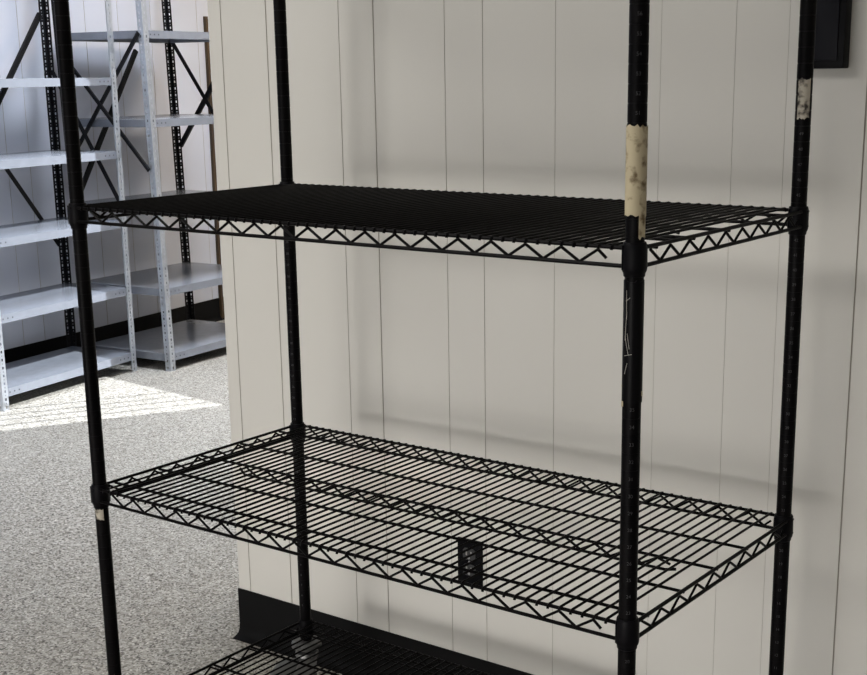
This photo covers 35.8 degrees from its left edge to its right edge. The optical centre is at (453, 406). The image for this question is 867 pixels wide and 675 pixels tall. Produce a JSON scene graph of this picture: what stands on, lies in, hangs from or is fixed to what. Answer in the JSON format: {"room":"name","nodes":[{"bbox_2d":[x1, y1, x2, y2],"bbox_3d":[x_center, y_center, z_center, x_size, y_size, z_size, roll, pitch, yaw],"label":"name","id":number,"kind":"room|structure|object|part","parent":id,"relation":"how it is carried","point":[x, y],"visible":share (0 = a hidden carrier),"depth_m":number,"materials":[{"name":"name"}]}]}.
{"room":"storage room","nodes":[
{"label":"storage room","id":0,"kind":"room"},
{"bbox_2d":[0,0,222,349],"bbox_3d":[-3.533,-1.903,4.255,0.120,4.700,12.900,6,16,27],"label":"wall","id":1,"kind":"structure","parent":0,"point":[24,127],"depth_m":7.36,"materials":[{"name":"white paint"}]},
{"bbox_2d":[1,297,224,363],"bbox_3d":[-2.524,-0.113,6.467,0.032,0.137,8.850,6,16,27],"label":"baseboard","id":2,"kind":"structure","parent":1,"relation":"attached to","point":[209,310],"depth_m":7.65,"materials":[{"name":"black rubber"}]},
{"bbox_2d":[203,16,223,318],"bbox_3d":[-1.474,-1.444,8.248,0.020,1.835,0.020,6,16,27],"label":"trim","id":3,"kind":"structure","parent":1,"relation":"attached to","point":[205,18],"depth_m":8.22,"materials":[{"name":"brown wood"}]},
{"bbox_2d":[0,319,341,674],"bbox_3d":[-1.658,0.701,3.521,11.600,0.050,14.400,9,17,35],"label":"floor","id":4,"kind":"structure","parent":0,"point":[177,585],"depth_m":4.47,"materials":[{"name":"grey carpet"}]},
{"bbox_2d":[0,0,136,411],"bbox_3d":[-2.075,-1.125,6.443,0.453,2.100,0.964,6,15,26],"label":"shelving unit","id":5,"kind":"object","parent":4,"relation":"on","point":[30,373],"visible":0.96,"depth_m":6.66,"materials":[{"name":"grey metal"}]},
{"bbox_3d":[-2.093,-1.002,5.949,0.036,2.100,0.036,6,15,26],"label":"post","id":6,"kind":"part","parent":5,"relation":"part of","materials":[{"name":"metal"}]},
{"bbox_3d":[-2.074,-1.528,6.330,0.423,0.038,0.941,6,15,26],"label":"shelf","id":7,"kind":"part","parent":5,"relation":"part of","materials":[{"name":"white metal"}]},
{"bbox_3d":[-2.044,-1.242,6.912,0.036,2.100,0.036,6,15,26],"label":"post","id":8,"kind":"part","parent":5,"relation":"part of","materials":[{"name":"black metal"}]},
{"bbox_3d":[-2.069,-1.181,6.416,0.423,0.038,0.941,6,15,26],"label":"shelf","id":9,"kind":"part","parent":5,"relation":"part of","materials":[{"name":"white metal"}]},
{"bbox_3d":[-2.064,-0.846,6.499,0.423,0.038,0.941,6,15,26],"label":"shelf","id":10,"kind":"part","parent":5,"relation":"part of","materials":[{"name":"white metal"}]},
{"bbox_3d":[-2.060,-0.512,6.582,0.423,0.038,0.941,6,15,26],"label":"shelf","id":11,"kind":"part","parent":5,"relation":"part of","materials":[{"name":"white metal"}]},
{"bbox_3d":[-2.056,-0.181,6.664,0.423,0.038,0.941,6,15,26],"label":"shelf","id":12,"kind":"part","parent":5,"relation":"part of","materials":[{"name":"white metal"}]},
{"bbox_3d":[-1.690,-1.204,6.742,0.036,2.100,0.036,6,15,26],"label":"post","id":13,"kind":"part","parent":5,"relation":"part of","materials":[{"name":"metal"}]},
{"bbox_2d":[51,0,225,370],"bbox_3d":[-1.553,-1.331,7.247,0.664,2.100,0.902,7,16,29],"label":"shelving unit","id":14,"kind":"object","parent":4,"relation":"on","point":[169,342],"visible":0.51,"depth_m":7.15,"materials":[{"name":"grey metal"}]},
{"bbox_3d":[-2.005,-1.274,7.041,0.082,2.100,0.036,7,16,29],"label":"post","id":15,"kind":"part","parent":14,"relation":"part of","materials":[{"name":"black metal"}]},
{"bbox_3d":[-1.570,-1.954,7.097,0.604,0.038,0.853,7,16,29],"label":"shelf","id":16,"kind":"part","parent":14,"relation":"part of","materials":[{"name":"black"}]},
{"bbox_3d":[-1.543,-1.117,7.295,0.604,0.038,0.853,7,16,29],"label":"shelf","id":17,"kind":"part","parent":14,"relation":"part of","materials":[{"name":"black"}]},
{"bbox_3d":[-1.556,-1.536,7.196,0.604,0.038,0.853,7,16,29],"label":"shelf","id":18,"kind":"part","parent":14,"relation":"part of","materials":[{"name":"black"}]},
{"bbox_3d":[-1.510,-1.210,6.759,0.082,2.100,0.036,7,16,29],"label":"post","id":19,"kind":"part","parent":14,"relation":"part of","materials":[{"name":"metal"}]},
{"bbox_3d":[-1.529,-0.709,7.391,0.604,0.038,0.853,7,16,29],"label":"shelf","id":20,"kind":"part","parent":14,"relation":"part of","materials":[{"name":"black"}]},
{"bbox_3d":[-1.518,-0.377,7.470,0.604,0.038,0.853,7,16,29],"label":"shelf","id":21,"kind":"part","parent":14,"relation":"part of","materials":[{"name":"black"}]},
{"bbox_3d":[-1.590,-1.450,7.731,0.082,2.100,0.036,7,16,29],"label":"post","id":22,"kind":"part","parent":14,"relation":"part of","materials":[{"name":"black metal"}]},
{"bbox_2d":[53,0,816,674],"bbox_3d":[-0.054,-0.071,2.471,1.333,1.913,0.644,9,17,35],"label":"wire shelving unit","id":23,"kind":"object","parent":4,"relation":"on","point":[525,219],"visible":1,"depth_m":2.39,"materials":[{"name":"black paint"}]},
{"bbox_3d":[-0.704,-0.157,2.576,0.027,1.755,0.027,9,17,35],"label":"post","id":24,"kind":"part","parent":23,"relation":"part of","materials":[{"name":"black metal"}]},
{"bbox_3d":[-0.366,-0.272,3.022,0.027,1.755,0.027,9,17,35],"label":"post","id":25,"kind":"part","parent":23,"relation":"part of","materials":[{"name":"black metal"}]},
{"bbox_3d":[-0.047,0.653,2.653,1.205,0.011,0.606,9,17,35],"label":"shelf","id":26,"kind":"part","parent":23,"relation":"part of","materials":[{"name":"black metal"}]},
{"bbox_3d":[-0.061,-0.353,2.404,1.205,0.011,0.606,9,17,35],"label":"shelf","id":27,"kind":"part","parent":23,"relation":"part of","materials":[{"name":"black metal"}]},
{"bbox_3d":[-0.053,0.181,2.536,1.205,0.011,0.606,9,17,35],"label":"shelf","id":28,"kind":"part","parent":23,"relation":"part of","materials":[{"name":"black metal"}]},
{"bbox_3d":[0.250,-0.006,1.891,0.027,1.768,0.027,9,17,35],"label":"post","id":29,"kind":"part","parent":23,"relation":"part of","materials":[{"name":"black metal"}]},
{"bbox_3d":[0.589,-0.115,2.338,0.027,1.755,0.027,9,17,35],"label":"post","id":30,"kind":"part","parent":23,"relation":"part of","materials":[{"name":"black metal"}]},
{"bbox_2d":[207,0,866,674],"bbox_3d":[1.210,-1.376,1.875,4.429,4.700,0.120,9,17,35],"label":"wall","id":31,"kind":"structure","parent":0,"point":[518,362],"depth_m":2.85,"materials":[{"name":"white paint"}]},
{"bbox_2d":[233,588,532,674],"bbox_3d":[1.191,0.853,2.367,4.426,0.137,0.032,9,17,35],"label":"baseboard","id":32,"kind":"structure","parent":31,"relation":"attached to","point":[261,616],"depth_m":3.44,"materials":[{"name":"black rubber"}]},
{"bbox_2d":[458,537,482,585],"bbox_3d":[0.037,0.361,3.130,0.069,0.109,0.009,9,17,35],"label":"electrical outlet","id":33,"kind":"object","parent":31,"relation":"attached to","point":[477,548],"visible":0.49,"depth_m":3.13,"materials":[{"name":"black plastic"}]},
{"bbox_2d":[463,548,474,560],"bbox_3d":[0.035,0.343,3.123,0.034,0.028,0.003,9,17,35],"label":"receptacle","id":34,"kind":"object","parent":33,"relation":"attached to","point":[471,551],"depth_m":3.12,"materials":[{"name":"grey plastic"}]},
{"bbox_2d":[463,565,475,575],"bbox_3d":[0.035,0.381,3.133,0.034,0.028,0.003,9,17,35],"label":"receptacle","id":35,"kind":"object","parent":33,"relation":"attached to","point":[469,566],"depth_m":3.13,"materials":[{"name":"grey plastic"}]},
{"bbox_2d":[814,0,851,68],"bbox_3d":[0.657,-0.681,2.376,0.084,0.160,0.033,9,17,35],"label":"electrical box","id":36,"kind":"object","parent":31,"relation":"attached to","point":[833,17],"visible":0.56,"depth_m":2.36,"materials":[{"name":"black plastic"}]},
{"bbox_3d":[0.647,-0.678,2.365,0.064,0.132,0.003,9,17,35],"label":"panel","id":37,"kind":"part","parent":36,"relation":"part of","materials":[{"name":"black metal"}]}
]}

